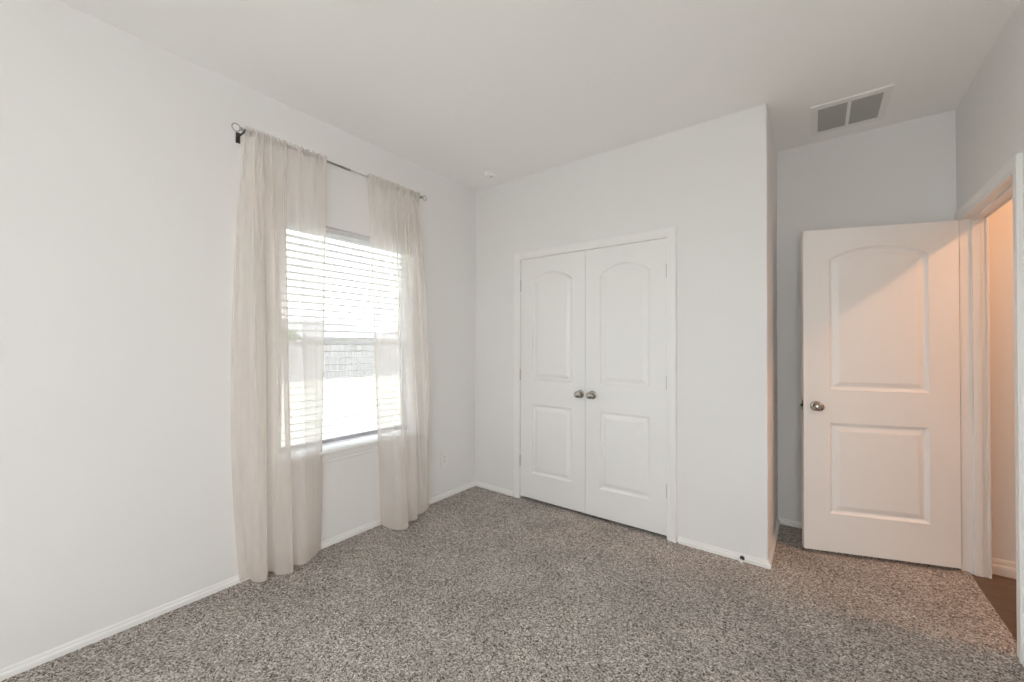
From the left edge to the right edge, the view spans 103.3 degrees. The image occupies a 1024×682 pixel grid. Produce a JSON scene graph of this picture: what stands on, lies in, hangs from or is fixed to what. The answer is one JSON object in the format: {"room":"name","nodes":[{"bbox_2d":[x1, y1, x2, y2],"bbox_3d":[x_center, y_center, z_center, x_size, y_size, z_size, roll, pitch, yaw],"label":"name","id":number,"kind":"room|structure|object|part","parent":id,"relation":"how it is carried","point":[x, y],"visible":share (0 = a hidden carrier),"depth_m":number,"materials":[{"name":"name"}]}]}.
{"room":"empty bedroom","nodes":[
{"label":"empty bedroom","id":0,"kind":"room"},
{"bbox_2d":[0,0,475,668],"bbox_3d":[-1.466,0.102,2.370,0.120,3.040,5.348,0,-1,37],"label":"wall","id":1,"kind":"structure","parent":0,"point":[121,156],"depth_m":1.86,"materials":[{"name":"white paint"}]},
{"bbox_2d":[0,481,474,680],"bbox_3d":[-1.643,1.298,2.015,0.014,0.040,4.350,0,-1,37],"label":"baseboard","id":2,"kind":"structure","parent":1,"relation":"attached to","point":[34,661],"depth_m":1.89,"materials":[{"name":"white paint"}]},
{"bbox_2d":[231,123,426,200],"bbox_3d":[-1.101,-1.115,2.681,0.099,0.068,1.335,0,-1,37],"label":"curtain rod","id":3,"kind":"object","parent":1,"relation":"attached to","point":[238,135],"visible":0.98,"depth_m":2.54,"materials":[{"name":"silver metal"}]},
{"bbox_2d":[230,125,326,582],"bbox_3d":[-1.310,0.075,2.331,0.152,2.470,0.514,0,-1,37],"label":"sheer curtain","id":4,"kind":"object","parent":3,"relation":"hanging from","point":[277,374],"visible":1,"depth_m":2.29,"materials":[{"name":"fabric"}]},
{"bbox_2d":[366,173,428,529],"bbox_3d":[-0.770,0.082,2.970,0.213,2.468,0.609,0,-1,37],"label":"sheer curtain","id":5,"kind":"object","parent":3,"relation":"hanging from","point":[397,257],"visible":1,"depth_m":2.93,"materials":[{"name":"fabric"}]},
{"bbox_2d":[319,234,377,463],"bbox_3d":[-1.105,0.022,2.817,0.191,1.535,1.075,0,-1,37],"label":"window","id":6,"kind":"structure","parent":1,"relation":"in","point":[347,448],"depth_m":2.77,"materials":[{"name":"white plastic"}]},
{"bbox_3d":[-1.087,0.712,2.796,0.141,0.022,1.075,0,-1,37],"label":"sill","id":7,"kind":"part","parent":6,"relation":"part of","materials":[{"name":"white paint"}]},
{"bbox_3d":[-1.168,-0.356,2.869,0.020,0.759,0.955,0,-1,37],"label":"sash","id":8,"kind":"part","parent":6,"relation":"part of","materials":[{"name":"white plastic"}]},
{"bbox_2d":[322,227,377,443],"bbox_3d":[-1.105,-0.037,2.818,0.055,1.409,0.959,0,-1,37],"label":"window blind","id":9,"kind":"object","parent":6,"relation":"attached to","point":[331,231],"visible":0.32,"depth_m":2.79,"materials":[{"name":"white plastic"}]},
{"bbox_3d":[-1.107,0.655,2.812,0.048,0.024,0.953,0,-1,37],"label":"rail","id":10,"kind":"part","parent":9,"relation":"part of","materials":[{"name":"white plastic"}]},
{"bbox_3d":[-1.105,-0.022,2.818,0.055,1.360,0.002,0,-1,37],"label":"ladder cord","id":11,"kind":"part","parent":9,"relation":"part of","materials":[{"name":"white fabric"}]},
{"bbox_3d":[-1.152,0.349,2.849,0.020,0.706,0.955,0,-1,37],"label":"sash","id":12,"kind":"part","parent":6,"relation":"part of","materials":[{"name":"glass"}]},
{"bbox_2d":[441,450,447,466],"bbox_3d":[-0.576,1.000,3.443,0.009,0.132,0.080,0,-1,37],"label":"wall outlet","id":13,"kind":"object","parent":1,"relation":"attached to","point":[444,454],"visible":1,"depth_m":3.44,"materials":[{"name":"white plastic"}]},
{"bbox_2d":[0,486,1023,681],"bbox_3d":[0.479,1.343,0.897,4.750,0.060,5.108,0,-1,37],"label":"floor","id":14,"kind":"structure","parent":0,"point":[484,585],"depth_m":1.94,"materials":[{"name":"carpet"}]},
{"bbox_2d":[57,0,1019,190],"bbox_3d":[0.513,-1.476,0.959,4.990,0.100,5.435,0,-1,37],"label":"ceiling","id":15,"kind":"structure","parent":0,"point":[458,90],"depth_m":2.04,"materials":[{"name":"white paint"}]},
{"bbox_2d":[484,169,496,178],"bbox_3d":[-0.179,-1.383,3.374,0.116,0.044,0.116,0,-1,37],"label":"smoke detector","id":16,"kind":"object","parent":15,"relation":"attached to","point":[489,174],"visible":1,"depth_m":3.34,"materials":[{"name":"white plastic"}]},
{"bbox_2d":[810,84,893,136],"bbox_3d":[2.070,-1.403,2.493,0.370,0.008,0.410,0,-1,37],"label":"ceiling vent","id":17,"kind":"object","parent":15,"relation":"in","point":[872,105],"visible":1,"depth_m":2.47,"materials":[{"name":"white metal"}]},
{"bbox_2d":[475,104,777,560],"bbox_3d":[0.811,-0.007,3.383,2.308,2.790,0.758,0,-1,37],"label":"wall","id":18,"kind":"structure","parent":0,"point":[715,180],"depth_m":2.63,"materials":[{"name":"white paint"}]},
{"bbox_2d":[475,481,512,495],"bbox_3d":[-0.170,1.318,3.620,0.444,0.040,0.014,0,-1,37],"label":"baseboard","id":19,"kind":"structure","parent":18,"relation":"attached to","point":[478,484],"depth_m":3.61,"materials":[{"name":"white paint"}]},
{"bbox_2d":[519,250,585,512],"bbox_3d":[0.305,0.310,3.269,0.615,2.008,0.098,0,-1,37],"label":"door","id":20,"kind":"structure","parent":18,"relation":"in","point":[552,288],"depth_m":3.26,"materials":[{"name":"white paint"}]},
{"bbox_3d":[0.506,0.408,3.091,0.057,0.052,0.056,0,-1,37],"label":"knob","id":21,"kind":"part","parent":20,"relation":"part of","materials":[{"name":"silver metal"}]},
{"bbox_2d":[513,226,676,542],"bbox_3d":[0.591,0.293,3.135,1.342,2.105,0.137,0,-1,37],"label":"door frame","id":22,"kind":"structure","parent":18,"relation":"attached to","point":[670,233],"depth_m":2.72,"materials":[{"name":"white paint"}]},
{"bbox_2d":[585,238,666,535],"bbox_3d":[0.799,0.307,2.898,0.615,2.008,0.098,0,-1,37],"label":"door","id":23,"kind":"structure","parent":18,"relation":"in","point":[626,393],"depth_m":2.90,"materials":[{"name":"white paint"}]},
{"bbox_3d":[0.586,0.407,3.030,0.057,0.052,0.056,0,-1,37],"label":"knob","id":24,"kind":"part","parent":23,"relation":"part of","materials":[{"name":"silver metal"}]},
{"bbox_2d":[678,537,770,569],"bbox_3d":[1.304,1.311,2.515,0.516,0.040,0.014,0,-1,37],"label":"baseboard","id":25,"kind":"structure","parent":18,"relation":"attached to","point":[698,545],"depth_m":2.50,"materials":[{"name":"white paint"}]},
{"bbox_2d":[768,518,779,566],"bbox_3d":[1.732,1.314,2.668,0.014,0.040,0.772,0,-1,37],"label":"baseboard","id":26,"kind":"structure","parent":18,"relation":"attached to","point":[773,546],"depth_m":2.62,"materials":[{"name":"white paint"}]},
{"bbox_2d":[777,110,955,521],"bbox_3d":[1.439,-0.004,3.460,3.220,2.790,0.120,0,-1,37],"label":"wall","id":27,"kind":"structure","parent":0,"point":[904,172],"depth_m":2.79,"materials":[{"name":"white paint"}]},
{"bbox_2d":[778,517,801,528],"bbox_3d":[2.311,1.316,2.691,0.912,0.040,0.041,0,-1,37],"label":"baseboard","id":28,"kind":"structure","parent":27,"relation":"attached to","point":[783,521],"depth_m":2.92,"materials":[{"name":"white paint"}]},
{"bbox_2d":[956,0,1023,255],"bbox_3d":[1.197,-0.035,0.375,0.095,2.790,5.348,0,-1,37],"label":"wall","id":29,"kind":"structure","parent":0,"point":[990,114],"depth_m":1.95,"materials":[{"name":"white paint"}]},
{"bbox_2d":[800,220,960,568],"bbox_3d":[2.228,0.305,2.474,0.796,2.012,0.163,0,-1,18],"label":"door","id":30,"kind":"structure","parent":29,"relation":"in","point":[880,333],"depth_m":2.45,"materials":[{"name":"white paint"}]},
{"bbox_3d":[1.906,0.409,2.519,0.057,0.052,0.056,0,-1,18],"label":"knob","id":31,"kind":"part","parent":30,"relation":"part of","materials":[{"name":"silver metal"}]},
{"bbox_2d":[954,152,1023,663],"bbox_3d":[2.421,0.283,2.005,0.129,2.113,0.936,0,-1,37],"label":"door frame","id":32,"kind":"structure","parent":29,"relation":"attached to","point":[1006,185],"depth_m":2.31,"materials":[{"name":"white paint"}]},
{"bbox_3d":[2.465,0.283,1.971,0.017,2.113,0.936,0,-1,37],"label":"casing","id":33,"kind":"part","parent":32,"relation":"part of","materials":[{"name":"white paint"}]},
{"bbox_2d":[989,199,1015,562],"bbox_3d":[2.498,-0.023,0.735,1.555,2.800,3.185,0,-1,37],"label":"wall","id":34,"kind":"structure","parent":0,"point":[1003,500],"depth_m":2.33,"materials":[{"name":"white paint"}]},
{"bbox_2d":[992,558,1015,578],"bbox_3d":[2.453,1.283,0.753,1.419,0.088,2.945,0,-1,37],"label":"baseboard","id":35,"kind":"structure","parent":34,"relation":"attached to","point":[1000,567],"depth_m":2.31,"materials":[{"name":"white paint"}]},
{"label":"outside","id":36,"kind":"structure","parent":0,"visible":0},
{"bbox_2d":[322,376,376,438],"bbox_3d":[-9.345,2.039,16.753,110.000,0.200,110.000,0,-1,37],"label":"lawn","id":37,"kind":"structure","parent":36,"point":[364,379],"depth_m":12.16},
{"bbox_2d":[324,321,373,340],"bbox_3d":[-18.540,0.101,36.172,9.800,4.000,13.800,0,-1,37],"label":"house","id":38,"kind":"structure","parent":37,"relation":"on","point":[326,327],"depth_m":36.18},
{"bbox_2d":[324,345,374,378],"bbox_3d":[-8.929,1.047,21.498,0.060,1.798,34.073,0,-1,37],"label":"wooden fence","id":39,"kind":"object","parent":37,"relation":"on","point":[371,354],"visible":0.04,"depth_m":21.68,"materials":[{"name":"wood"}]}
]}

